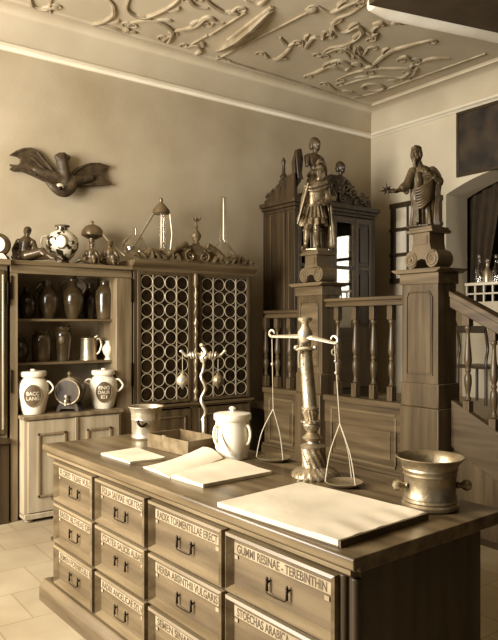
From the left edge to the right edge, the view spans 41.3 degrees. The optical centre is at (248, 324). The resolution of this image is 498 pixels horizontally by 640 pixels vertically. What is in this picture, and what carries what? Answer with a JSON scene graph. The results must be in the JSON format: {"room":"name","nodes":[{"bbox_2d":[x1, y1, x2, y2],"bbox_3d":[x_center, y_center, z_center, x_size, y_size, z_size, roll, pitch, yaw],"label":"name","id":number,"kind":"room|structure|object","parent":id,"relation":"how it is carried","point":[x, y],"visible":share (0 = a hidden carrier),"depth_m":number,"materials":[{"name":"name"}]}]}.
{"room":"pharmacy","nodes":[
{"label":"pharmacy","id":0,"kind":"room"},
{"bbox_2d":[0,50,370,451],"bbox_3d":[-1.907,-0.750,6.395,9.542,4.860,0.150,0,0,-36],"label":"wall","id":1,"kind":"structure","parent":0,"point":[192,153],"depth_m":6.93,"materials":[{"name":"paint"}]},
{"bbox_2d":[9,147,110,196],"bbox_3d":[-1.758,-1.434,6.307,1.001,0.440,0.167,0,0,-36],"label":"creature","id":2,"kind":"object","parent":1,"relation":"attached to","point":[33,163],"visible":1,"depth_m":6.25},
{"bbox_2d":[0,0,497,138],"bbox_3d":[0.174,-2.731,3.217,9.107,0.298,7.365,0,0,-36],"label":"trim","id":3,"kind":"structure","parent":1,"relation":"attached to","point":[56,33],"depth_m":7.33,"materials":[{"name":"paint"}]},
{"bbox_2d":[0,516,497,639],"bbox_3d":[0.184,1.730,5.299,12.600,0.100,10.700,0,0,-36],"label":"floor","id":4,"kind":"structure","parent":0,"point":[26,549],"depth_m":4.27,"materials":[{"name":"tile"}]},
{"bbox_2d":[0,259,10,524],"bbox_3d":[-2.409,0.562,5.579,0.630,2.235,0.516,0,0,-36],"label":"tall cabinet","id":5,"kind":"object","parent":4,"relation":"on","point":[5,441],"visible":1,"depth_m":5.56,"materials":[{"name":"brown wood"}]},
{"bbox_2d":[0,233,10,258],"bbox_3d":[-2.130,-0.668,5.614,0.200,0.225,0.080,0,0,0],"label":"round clock","id":6,"kind":"object","parent":5,"relation":"on","point":[5,244],"visible":0.99,"depth_m":5.58,"materials":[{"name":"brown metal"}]},
{"bbox_2d":[7,260,132,521],"bbox_3d":[-1.706,0.562,6.131,1.140,2.235,0.506,0,0,-36],"label":"open shelf unit","id":7,"kind":"object","parent":4,"relation":"on","point":[21,274],"visible":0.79,"depth_m":6.21,"materials":[{"name":"brown wood"}]},
{"bbox_2d":[18,338,28,361],"bbox_3d":[-2.068,0.225,5.959,0.150,0.218,0.150,0,0,0],"label":"storage jar","id":8,"kind":"object","parent":7,"relation":"on","point":[23,350],"visible":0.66,"depth_m":5.91,"materials":[{"name":"brown ceramic"}]},
{"bbox_2d":[18,288,35,318],"bbox_3d":[-2.017,-0.197,5.996,0.160,0.281,0.160,0,0,0],"label":"jug","id":9,"kind":"object","parent":7,"relation":"on","point":[26,301],"visible":0.99,"depth_m":5.94,"materials":[{"name":"brown ceramic"}]},
{"bbox_2d":[11,226,63,260],"bbox_3d":[-1.856,-0.710,5.778,0.464,0.308,0.144,0,0,0],"label":"figurine","id":10,"kind":"object","parent":7,"relation":"on","point":[22,249],"visible":0.91,"depth_m":5.74,"materials":[{"name":"brown metal"}]},
{"bbox_2d":[31,331,50,361],"bbox_3d":[-1.904,0.194,6.055,0.176,0.280,0.176,0,0,0],"label":"storage jar","id":11,"kind":"object","parent":7,"relation":"on","point":[41,340],"visible":1,"depth_m":5.99,"materials":[{"name":"brown ceramic"}]},
{"bbox_2d":[35,281,57,318],"bbox_3d":[-1.855,-0.232,6.091,0.183,0.351,0.183,0,0,44],"label":"jug","id":12,"kind":"object","parent":7,"relation":"on","point":[47,296],"visible":1,"depth_m":6.03,"materials":[{"name":"brown ceramic"}]},
{"bbox_2d":[40,224,78,262],"bbox_3d":[-1.706,-0.733,6.027,0.296,0.353,0.296,0,0,38],"label":"vase","id":13,"kind":"object","parent":7,"relation":"on","point":[62,242],"visible":0.86,"depth_m":5.93,"materials":[{"name":"white ceramic"}]},
{"bbox_2d":[54,325,71,360],"bbox_3d":[-1.740,0.168,6.172,0.164,0.331,0.172,0,0,0],"label":"storage jar","id":14,"kind":"object","parent":7,"relation":"on","point":[62,336],"visible":1,"depth_m":6.12,"materials":[{"name":"brown ceramic"}]},
{"bbox_2d":[59,276,86,318],"bbox_3d":[-1.662,-0.270,6.234,0.199,0.427,0.199,0,0,-45],"label":"jug","id":15,"kind":"object","parent":7,"relation":"on","point":[72,297],"visible":0.91,"depth_m":6.17,"materials":[{"name":"brown ceramic"}]},
{"bbox_2d":[73,242,99,263],"bbox_3d":[-1.494,-0.665,6.101,0.243,0.218,0.143,0,0,11],"label":"flask","id":16,"kind":"object","parent":7,"relation":"on","point":[91,253],"visible":0.94,"depth_m":6.08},
{"bbox_2d":[83,284,95,318],"bbox_3d":[-1.546,-0.228,6.419,0.140,0.344,0.140,0,0,0],"label":"bottle","id":17,"kind":"object","parent":7,"relation":"on","point":[89,305],"visible":0.83,"depth_m":6.37,"materials":[{"name":"brown glass"}]},
{"bbox_2d":[79,335,102,359],"bbox_3d":[-1.529,0.214,6.333,0.193,0.239,0.170,0,0,-37],"label":"tankard","id":18,"kind":"object","parent":7,"relation":"on","point":[88,345],"visible":1,"depth_m":6.26,"materials":[{"name":"grey metal"}]},
{"bbox_2d":[79,221,125,256],"bbox_3d":[-1.410,-0.781,6.370,0.474,0.450,0.250,0,0,0],"label":"alembic","id":19,"kind":"object","parent":7,"relation":"on","point":[92,232],"visible":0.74,"depth_m":6.30,"materials":[{"name":"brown metal"}]},
{"bbox_2d":[95,281,110,318],"bbox_3d":[-1.376,-0.241,6.370,0.207,0.369,0.169,0,0,-33],"label":"jug","id":20,"kind":"object","parent":7,"relation":"on","point":[103,293],"visible":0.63,"depth_m":6.29,"materials":[{"name":"brown ceramic"}]},
{"bbox_2d":[102,341,110,359],"bbox_3d":[-1.359,0.243,6.359,0.112,0.181,0.112,0,0,0],"label":"vase","id":21,"kind":"object","parent":7,"relation":"on","point":[106,349],"visible":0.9,"depth_m":6.32,"materials":[{"name":"white ceramic"}]},
{"bbox_2d":[95,240,119,264],"bbox_3d":[-1.355,-0.682,6.229,0.278,0.251,0.165,0,0,11],"label":"flask","id":22,"kind":"object","parent":7,"relation":"on","point":[107,256],"visible":0.85,"depth_m":6.21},
{"bbox_2d":[18,404,123,522],"bbox_3d":[-1.680,1.228,6.026,0.918,0.905,0.534,0,0,-36],"label":"base cabinet","id":23,"kind":"object","parent":4,"relation":"on","point":[35,467],"visible":0.47,"depth_m":5.67,"materials":[{"name":"brown wood"}]},
{"bbox_2d":[18,369,53,414],"bbox_3d":[-1.888,0.578,5.776,0.279,0.390,0.272,0,0,41],"label":"apothecary jar","id":24,"kind":"object","parent":23,"relation":"on","point":[33,388],"visible":1,"depth_m":5.68,"materials":[{"name":"beige ceramic"}]},
{"bbox_2d":[54,371,85,411],"bbox_3d":[-1.617,0.595,5.954,0.253,0.358,0.306,0,0,0],"label":"cask","id":25,"kind":"object","parent":23,"relation":"on","point":[69,391],"visible":1,"depth_m":5.87,"materials":[{"name":"brown wood"}]},
{"bbox_2d":[64,395,68,405],"bbox_3d":[-1.617,0.666,5.836,0.036,0.101,0.071,0,0,0],"label":"tap","id":26,"kind":"object","parent":25,"relation":"on","point":[66,397],"depth_m":5.83,"materials":[{"name":"gold metal"}]},
{"bbox_2d":[84,368,123,408],"bbox_3d":[-1.359,0.587,6.170,0.287,0.373,0.260,0,0,41],"label":"apothecary jar","id":27,"kind":"object","parent":23,"relation":"on","point":[103,386],"visible":0.99,"depth_m":6.08,"materials":[{"name":"beige ceramic"}]},
{"bbox_2d":[115,217,257,449],"bbox_3d":[-0.660,0.296,6.867,1.468,2.768,0.566,0,0,-36],"label":"tall cabinet","id":28,"kind":"object","parent":4,"relation":"on","point":[183,299],"visible":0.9,"depth_m":6.65,"materials":[{"name":"brown wood"}]},
{"bbox_2d":[131,198,171,249],"bbox_3d":[-0.988,-0.956,6.688,0.422,0.670,0.180,0,0,0],"label":"alembic","id":29,"kind":"object","parent":28,"relation":"on","point":[160,209],"visible":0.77,"depth_m":6.65,"materials":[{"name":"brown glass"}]},
{"bbox_2d":[223,197,234,251],"bbox_3d":[-0.284,-1.004,7.154,0.300,0.765,0.300,0,0,0],"label":"flask","id":30,"kind":"object","parent":28,"relation":"on","point":[226,197],"visible":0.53,"depth_m":7.13,"materials":[{"name":"clear glass"}]},
{"bbox_2d":[39,430,497,639],"bbox_3d":[-0.134,1.205,3.323,0.905,0.950,2.550,0,0,-39],"label":"counter","id":31,"kind":"object","parent":4,"relation":"on","point":[140,553],"depth_m":2.72,"materials":[{"name":"brown wood"}]},
{"bbox_2d":[101,447,164,463],"bbox_3d":[-0.648,0.723,3.661,0.240,0.013,0.358,0,0,-36],"label":"manuscript","id":32,"kind":"object","parent":31,"relation":"on","point":[131,455],"visible":1,"depth_m":3.63,"materials":[{"name":"paper"}]},
{"bbox_2d":[128,404,163,439],"bbox_3d":[-0.668,0.627,4.278,0.230,0.205,0.239,0,0,0],"label":"mortar","id":33,"kind":"object","parent":31,"relation":"on","point":[145,418],"visible":0.91,"depth_m":4.20,"materials":[{"name":"gold metal"}]},
{"bbox_2d":[147,429,216,454],"bbox_3d":[-0.382,0.688,3.882,0.245,0.083,0.404,0,0,-42],"label":"wooden tray","id":34,"kind":"object","parent":31,"relation":"on","point":[177,441],"visible":0.7,"depth_m":3.84,"materials":[{"name":"wood"}]},
{"bbox_2d":[177,343,226,433],"bbox_3d":[-0.295,0.422,4.136,0.314,0.617,0.089,0,0,0],"label":"balance scale","id":35,"kind":"object","parent":31,"relation":"on","point":[182,379],"visible":0.94,"depth_m":4.12,"materials":[{"name":"gold metal"}]},
{"bbox_2d":[143,447,271,487],"bbox_3d":[-0.225,0.699,3.307,0.442,0.060,0.587,0,0,-36],"label":"open book","id":36,"kind":"object","parent":31,"relation":"on","point":[203,467],"visible":1,"depth_m":3.26,"materials":[{"name":"paper"}]},
{"bbox_2d":[212,406,251,460],"bbox_3d":[-0.091,0.588,3.621,0.212,0.284,0.210,0,0,0],"label":"lidded jar","id":37,"kind":"object","parent":31,"relation":"on","point":[232,433],"visible":0.98,"depth_m":3.54,"materials":[{"name":"white ceramic"}]},
{"bbox_2d":[42,430,497,571],"bbox_3d":[-0.126,0.755,3.329,0.885,0.050,2.550,0,0,-39],"label":"countertop","id":38,"kind":"structure","parent":31,"relation":"on","point":[470,517],"depth_m":2.79,"materials":[{"name":"brown wood"}]},
{"bbox_2d":[256,317,362,487],"bbox_3d":[0.267,0.345,3.271,0.236,0.770,0.820,0,0,-27],"label":"balance scale","id":39,"kind":"object","parent":31,"relation":"on","point":[314,467],"visible":1,"depth_m":3.14,"materials":[{"name":"brown metal"}]},
{"bbox_2d":[216,482,428,547],"bbox_3d":[0.267,0.716,2.563,0.504,0.027,0.669,0,0,-41],"label":"book","id":40,"kind":"object","parent":31,"relation":"on","point":[339,519],"visible":1,"depth_m":2.48,"materials":[{"name":"paper"}]},
{"bbox_2d":[392,450,471,513],"bbox_3d":[0.730,0.627,2.644,0.282,0.205,0.271,0,0,40],"label":"mortar","id":41,"kind":"object","parent":31,"relation":"on","point":[429,485],"visible":0.98,"depth_m":2.57,"materials":[{"name":"gold metal"}]},
{"bbox_2d":[261,310,296,459],"bbox_3d":[0.368,0.760,7.072,0.215,1.840,0.686,0,0,-36],"label":"balustrade","id":42,"kind":"object","parent":4,"relation":"on","point":[282,398],"visible":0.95,"depth_m":7.03,"materials":[{"name":"brown wood"}]},
{"bbox_2d":[289,249,348,461],"bbox_3d":[0.697,0.468,6.657,0.360,2.424,0.503,0,0,-36],"label":"newel post","id":43,"kind":"object","parent":4,"relation":"on","point":[318,276],"visible":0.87,"depth_m":6.52,"materials":[{"name":"brown wood"}]},
{"bbox_2d":[297,158,335,250],"bbox_3d":[0.679,-1.209,6.659,0.405,0.930,0.309,0,0,0],"label":"statue","id":44,"kind":"object","parent":43,"relation":"on","point":[317,220],"visible":0.99,"depth_m":6.60,"materials":[{"name":"gold metal"}]},
{"bbox_2d":[323,295,401,482],"bbox_3d":[1.091,0.710,6.095,0.215,1.940,0.998,0,0,-36],"label":"balustrade","id":45,"kind":"object","parent":4,"relation":"on","point":[370,425],"visible":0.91,"depth_m":6.03,"materials":[{"name":"brown wood"}]},
{"bbox_2d":[392,225,466,481],"bbox_3d":[1.513,0.432,5.554,0.360,2.496,0.502,0,0,-36],"label":"newel post","id":46,"kind":"object","parent":4,"relation":"on","point":[429,385],"visible":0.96,"depth_m":5.43,"materials":[{"name":"brown wood"}]},
{"bbox_2d":[388,145,443,229],"bbox_3d":[1.373,-1.162,5.516,0.473,0.691,0.266,0,0,-22],"label":"statue","id":47,"kind":"object","parent":46,"relation":"on","point":[424,183],"visible":1,"depth_m":5.48,"materials":[{"name":"brown wood"}]},
{"bbox_2d":[381,183,391,197],"bbox_3d":[1.146,-1.117,5.469,0.130,0.130,0.028,0,0,0],"label":"star","id":48,"kind":"object","parent":47,"relation":"attached to","point":[387,188],"visible":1,"depth_m":5.46,"materials":[{"name":"black metal"}]},
{"bbox_2d":[449,291,497,542],"bbox_3d":[2.687,0.702,4.914,1.155,1.957,2.010,0,0,-36],"label":"staircase","id":49,"kind":"structure","parent":4,"relation":"on","point":[474,438],"depth_m":5.20,"materials":[{"name":"brown wood"}]},
{"bbox_2d":[18,0,497,102],"bbox_3d":[0.309,-2.930,3.401,9.542,0.100,7.500,0,0,-36],"label":"ceiling","id":50,"kind":"structure","parent":0,"point":[301,62],"depth_m":6.66,"materials":[{"name":"paint"}]},
{"bbox_2d":[29,0,486,98],"bbox_3d":[0.198,-2.876,6.433,4.445,0.184,2.064,0,0,-36],"label":"relief","id":51,"kind":"object","parent":50,"relation":"attached to","point":[256,23],"depth_m":6.57,"materials":[{"name":"paint"}]},
{"bbox_2d":[251,391,497,421],"bbox_3d":[2.176,0.910,6.711,2.442,0.060,4.200,0,0,-36],"label":"floor","id":52,"kind":"structure","parent":0,"point":[485,412],"depth_m":7.42,"materials":[{"name":"brown wood"}]},
{"bbox_2d":[259,137,379,398],"bbox_3d":[0.876,-0.637,7.947,1.394,3.034,0.657,0,0,-36],"label":"display cabinet","id":53,"kind":"object","parent":52,"relation":"on","point":[353,216],"visible":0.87,"depth_m":7.77,"materials":[{"name":"brown wood"}]},
{"bbox_2d":[337,250,350,297],"bbox_3d":[0.847,-0.605,8.007,1.218,0.570,0.466,0,0,-36],"label":"window","id":54,"kind":"structure","parent":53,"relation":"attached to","point":[343,257],"depth_m":8.50,"materials":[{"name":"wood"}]},
{"bbox_2d":[456,322,497,405],"bbox_3d":[2.598,0.409,7.434,0.463,0.940,0.400,0,0,-36],"label":"chair","id":55,"kind":"object","parent":52,"relation":"on","point":[459,329],"visible":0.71,"depth_m":7.32,"materials":[{"name":"brown wood"}]},
{"bbox_2d":[371,113,497,395],"bbox_3d":[2.787,-0.600,7.753,0.420,4.560,3.250,0,0,-36],"label":"wall","id":56,"kind":"structure","parent":0,"point":[391,161],"depth_m":8.48,"materials":[{"name":"paint"}]},
{"bbox_2d":[389,195,442,283],"bbox_3d":[2.090,-1.055,8.295,0.055,1.034,0.808,0,0,-36],"label":"window","id":57,"kind":"structure","parent":56,"relation":"in","point":[401,243],"depth_m":8.50,"materials":[{"name":"brown wood"}]},
{"bbox_2d":[367,0,497,42],"bbox_3d":[2.211,-2.835,6.233,2.522,0.260,0.260,0,0,-22],"label":"trim","id":58,"kind":"structure","parent":56,"relation":"attached to","point":[387,14],"depth_m":5.97,"materials":[{"name":"white paint"}]},
{"bbox_2d":[369,0,497,32],"bbox_3d":[2.699,-2.800,4.952,2.600,0.160,2.500,0,0,-22],"label":"ceiling beam","id":59,"kind":"structure","parent":56,"relation":"attached to","point":[479,14],"depth_m":5.69,"materials":[{"name":"brown wood"}]},
{"bbox_2d":[456,100,497,177],"bbox_3d":[3.055,-2.127,7.013,0.030,0.765,2.000,0,0,-36],"label":"painting","id":60,"kind":"object","parent":56,"relation":"attached to","point":[476,127],"visible":1,"depth_m":7.59,"materials":[{"name":"paint"}]},
{"bbox_2d":[468,182,497,301],"bbox_3d":[3.373,-1.039,7.447,0.087,1.639,2.220,0,0,-36],"label":"curtain","id":61,"kind":"object","parent":56,"relation":"hanging from","point":[483,205],"visible":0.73,"depth_m":8.13,"materials":[{"name":"fabric"}]},
{"bbox_2d":[462,301,497,398],"bbox_3d":[3.277,0.700,7.359,0.100,1.960,2.033,0,0,-36],"label":"wall","id":62,"kind":"structure","parent":0,"point":[478,344],"depth_m":7.95,"materials":[{"name":"paint"}]},
{"bbox_2d":[465,281,497,301],"bbox_3d":[3.160,-0.398,7.517,0.060,0.235,1.600,0,0,-36],"label":"rail","id":63,"kind":"object","parent":62,"relation":"on","point":[495,282],"visible":0.91,"depth_m":7.95,"materials":[{"name":"white wood"}]},
{"bbox_2d":[482,259,491,281],"bbox_3d":[2.861,-0.656,7.923,0.112,0.280,0.110,0,0,-36],"label":"glass bottle","id":64,"kind":"object","parent":63,"relation":"on","point":[487,273],"visible":0.97,"depth_m":7.88,"materials":[{"name":"clear glass"}]},
{"bbox_2d":[467,199,497,301],"bbox_3d":[5.803,-0.420,8.213,0.100,4.200,8.300,0,0,-36],"label":"wall","id":65,"kind":"structure","parent":0,"point":[488,297],"depth_m":10.67,"materials":[{"name":"paint"}]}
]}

